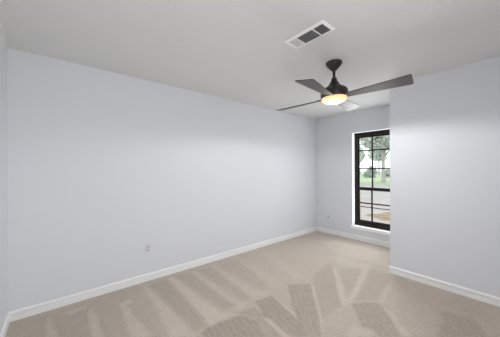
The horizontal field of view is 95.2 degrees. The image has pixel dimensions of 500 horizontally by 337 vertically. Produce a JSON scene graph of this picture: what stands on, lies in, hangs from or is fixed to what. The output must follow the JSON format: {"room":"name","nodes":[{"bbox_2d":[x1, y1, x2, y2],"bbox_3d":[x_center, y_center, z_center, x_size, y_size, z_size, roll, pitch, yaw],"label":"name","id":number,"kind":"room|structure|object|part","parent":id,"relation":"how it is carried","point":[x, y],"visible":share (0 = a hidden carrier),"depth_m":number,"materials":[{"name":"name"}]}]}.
{"room":"empty bedroom","nodes":[
{"label":"empty bedroom","id":0,"kind":"room"},
{"bbox_2d":[0,48,7,332],"bbox_3d":[-1.098,0.131,0.598,0.200,2.440,3.550,0,0,-40],"label":"wall","id":1,"kind":"structure","parent":0,"point":[3,51],"depth_m":1.89,"materials":[{"name":"white paint"}]},
{"bbox_2d":[0,312,10,336],"bbox_3d":[-1.009,1.306,0.666,0.017,0.089,3.550,0,0,-40],"label":"baseboard","id":2,"kind":"structure","parent":1,"relation":"attached to","point":[7,320],"depth_m":1.88,"materials":[{"name":"white paint"}]},
{"bbox_2d":[7,48,315,311],"bbox_3d":[-0.413,0.131,3.601,5.087,2.440,0.200,0,0,-40],"label":"wall","id":3,"kind":"structure","parent":0,"point":[103,166],"depth_m":2.67,"materials":[{"name":"white paint"}]},
{"bbox_2d":[145,243,150,253],"bbox_3d":[-1.240,0.962,2.777,0.072,0.116,0.008,0,0,-40],"label":"wall outlet","id":4,"kind":"object","parent":3,"relation":"attached to","point":[147,246],"visible":1,"depth_m":2.77,"materials":[{"name":"white plastic"}]},
{"bbox_2d":[9,227,316,321],"bbox_3d":[-0.339,1.306,3.516,4.687,0.089,0.017,0,0,-40],"label":"baseboard","id":5,"kind":"structure","parent":3,"relation":"attached to","point":[35,309],"depth_m":2.66,"materials":[{"name":"white paint"}]},
{"bbox_2d":[0,0,499,118],"bbox_3d":[1.097,-1.173,1.773,5.087,0.150,4.950,0,0,-40],"label":"ceiling","id":6,"kind":"structure","parent":0,"point":[236,50],"depth_m":1.93,"materials":[{"name":"white paint"}]},
{"bbox_2d":[0,18,6,47],"bbox_3d":[-1.884,-0.912,1.737,0.050,0.346,0.800,0,0,-40],"label":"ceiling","id":7,"kind":"structure","parent":6,"relation":"attached to","point":[3,44],"depth_m":1.79,"materials":[{"name":"white paint"}]},
{"bbox_2d":[284,19,335,48],"bbox_3d":[0.479,-1.088,1.865,0.170,0.012,0.383,0,0,-40],"label":"ceiling vent","id":8,"kind":"object","parent":6,"relation":"in","point":[321,28],"visible":1,"depth_m":1.83,"materials":[{"name":"white metal"}]},
{"bbox_3d":[0.398,-1.087,1.962,0.122,0.004,0.084,0,0,-40],"label":"louvre panel","id":9,"kind":"part","parent":8,"relation":"part of","materials":[{"name":"white paint"}]},
{"bbox_3d":[0.479,-1.088,1.865,0.114,0.011,0.149,0,0,-40],"label":"louvre panel","id":10,"kind":"part","parent":8,"relation":"part of","materials":[{"name":"grey metal"}]},
{"bbox_3d":[0.559,-1.088,1.768,0.122,0.012,0.075,0,0,-40],"label":"louvre panel","id":11,"kind":"part","parent":8,"relation":"part of","materials":[{"name":"grey metal"}]},
{"bbox_2d":[277,59,413,111],"bbox_3d":[0.864,-0.887,2.346,1.042,0.419,1.042,0,0,-4],"label":"ceiling fan","id":12,"kind":"object","parent":6,"relation":"hanging from","point":[334,93],"visible":1,"depth_m":2.22,"materials":[{"name":"grey wood"}]},
{"bbox_3d":[0.575,-0.727,2.596,0.557,0.007,0.168,-2,12,41],"label":"blade","id":13,"kind":"part","parent":12,"relation":"part of","materials":[{"name":"grey wood"}]},
{"bbox_3d":[0.615,-0.729,2.055,0.168,0.007,0.557,13,10,40],"label":"blade","id":14,"kind":"part","parent":12,"relation":"part of","materials":[{"name":"grey wood"}]},
{"bbox_3d":[0.865,-0.708,2.346,0.253,0.061,0.253,0,0,-40],"label":"lamp shade","id":15,"kind":"part","parent":12,"relation":"part of","materials":[{"name":"beige glass"}]},
{"bbox_3d":[1.115,-0.748,2.636,0.168,0.007,0.557,-18,-10,40],"label":"blade","id":16,"kind":"part","parent":12,"relation":"part of","materials":[{"name":"grey wood"}]},
{"bbox_3d":[1.155,-0.749,2.095,0.557,0.007,0.168,-2,-12,41],"label":"blade","id":17,"kind":"part","parent":12,"relation":"part of","materials":[{"name":"grey wood"}]},
{"bbox_2d":[5,231,499,336],"bbox_3d":[0.789,1.344,2.156,4.687,0.001,3.550,0,0,-40],"label":"floor","id":18,"kind":"structure","parent":0,"point":[316,283],"depth_m":2.27,"materials":[{"name":"carpet"}]},
{"bbox_2d":[316,105,389,241],"bbox_3d":[2.150,0.120,4.338,0.200,2.440,1.936,0,0,-40],"label":"wall","id":19,"kind":"structure","parent":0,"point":[333,133],"depth_m":4.61,"materials":[{"name":"white paint"}]},
{"bbox_2d":[316,226,389,247],"bbox_3d":[2.033,1.296,4.314,0.017,0.089,1.816,0,0,-40],"label":"baseboard","id":20,"kind":"structure","parent":19,"relation":"attached to","point":[338,233],"depth_m":4.34,"materials":[{"name":"white paint"}]},
{"bbox_2d":[351,128,389,235],"bbox_3d":[2.260,0.213,4.178,0.214,1.835,0.758,0,0,-40],"label":"window","id":21,"kind":"structure","parent":19,"relation":"attached to","point":[357,223],"depth_m":4.32,"materials":[{"name":"black metal"}]},
{"bbox_3d":[2.237,1.103,4.155,0.144,0.056,0.758,0,0,-40],"label":"sill","id":22,"kind":"part","parent":21,"relation":"part of","materials":[{"name":"white paint"}]},
{"bbox_3d":[2.303,-0.118,4.210,0.024,1.017,0.598,0,0,-40],"label":"sash","id":23,"kind":"part","parent":21,"relation":"part of","materials":[{"name":"black metal"}]},
{"bbox_3d":[2.286,0.689,4.192,0.026,0.701,0.598,0,0,-40],"label":"sash","id":24,"kind":"part","parent":21,"relation":"part of","materials":[{"name":"black metal"}]},
{"bbox_2d":[390,56,499,296],"bbox_3d":[2.768,0.116,2.623,1.035,2.440,1.734,0,0,-40],"label":"wall","id":25,"kind":"structure","parent":0,"point":[445,125],"depth_m":2.52,"materials":[{"name":"white paint"}]},
{"bbox_2d":[388,266,499,306],"bbox_3d":[2.762,1.291,2.623,1.052,0.089,1.752,0,0,-40],"label":"baseboard","id":26,"kind":"structure","parent":25,"relation":"attached to","point":[490,299],"depth_m":2.51,"materials":[{"name":"white paint"}]},
{"label":"outside","id":27,"kind":"structure","parent":0,"visible":0},
{"bbox_2d":[360,171,389,184],"bbox_3d":[47.180,1.477,75.380,159.800,0.200,270.000,0,0,-40],"label":"lawn","id":28,"kind":"structure","parent":27,"point":[377,180],"depth_m":32.88,"materials":[{"name":"green plant"}]},
{"bbox_2d":[360,146,365,162],"bbox_3d":[29.015,-3.140,62.081,5.136,9.390,4.703,0,0,-40],"label":"street tree","id":29,"kind":"object","parent":28,"relation":"on","point":[362,156],"visible":0.05,"depth_m":60.45,"materials":[{"name":"green plant"}]},
{"bbox_2d":[362,166,377,177],"bbox_3d":[21.432,0.611,40.705,2.384,2.584,2.294,0,0,-40],"label":"shrub","id":30,"kind":"object","parent":28,"relation":"on","point":[368,173],"visible":0.81,"depth_m":40.39,"materials":[{"name":"green plant"}]},
{"bbox_2d":[360,135,389,182],"bbox_3d":[14.773,-2.480,24.294,9.003,8.128,9.672,0,0,-40],"label":"oak tree","id":31,"kind":"object","parent":28,"relation":"on","point":[379,142],"visible":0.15,"depth_m":23.59,"materials":[{"name":"green plant"}]},
{"bbox_3d":[14.737,-4.215,24.286,9.058,4.659,9.694,0,0,-40],"label":"crown","id":32,"kind":"part","parent":31,"relation":"part of","materials":[{"name":"green plant"}]},
{"bbox_2d":[367,147,387,174],"bbox_3d":[33.315,-3.559,58.840,4.952,10.181,5.251,0,0,-40],"label":"street tree","id":33,"kind":"object","parent":28,"relation":"on","point":[377,156],"visible":0.37,"depth_m":58.54,"materials":[{"name":"green plant"}]},
{"bbox_3d":[33.307,-5.209,58.841,4.952,6.881,5.251,0,0,-40],"label":"crown","id":34,"kind":"part","parent":33,"relation":"part of","materials":[{"name":"green plant"}]},
{"bbox_2d":[385,169,389,177],"bbox_3d":[24.675,0.666,40.085,2.097,1.892,2.592,0,0,-9],"label":"shrub","id":35,"kind":"object","parent":28,"relation":"on","point":[387,171],"visible":0.41,"depth_m":40.00,"materials":[{"name":"green plant"}]},
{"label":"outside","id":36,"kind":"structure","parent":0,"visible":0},
{"bbox_2d":[360,183,389,200],"bbox_3d":[-3.944,1.643,33.008,12.600,0.200,230.000,0,0,-40],"label":"street","id":37,"kind":"structure","parent":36,"point":[364,194],"depth_m":13.96,"materials":[{"name":"grey asphalt"}]},
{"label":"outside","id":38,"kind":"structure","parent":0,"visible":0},
{"bbox_2d":[360,198,389,223],"bbox_3d":[1.197,1.591,11.292,7.200,0.200,70.000,0,0,-40],"label":"driveway","id":39,"kind":"structure","parent":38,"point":[364,211],"depth_m":8.38,"materials":[{"name":"concrete"}]},
{"bbox_2d":[365,212,389,220],"bbox_3d":[4.800,1.453,6.912,2.211,0.070,2.079,0,0,-10],"label":"soil patch","id":40,"kind":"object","parent":39,"relation":"on","point":[385,216],"visible":0.18,"depth_m":7.05,"materials":[{"name":"brown soil"}]}
]}

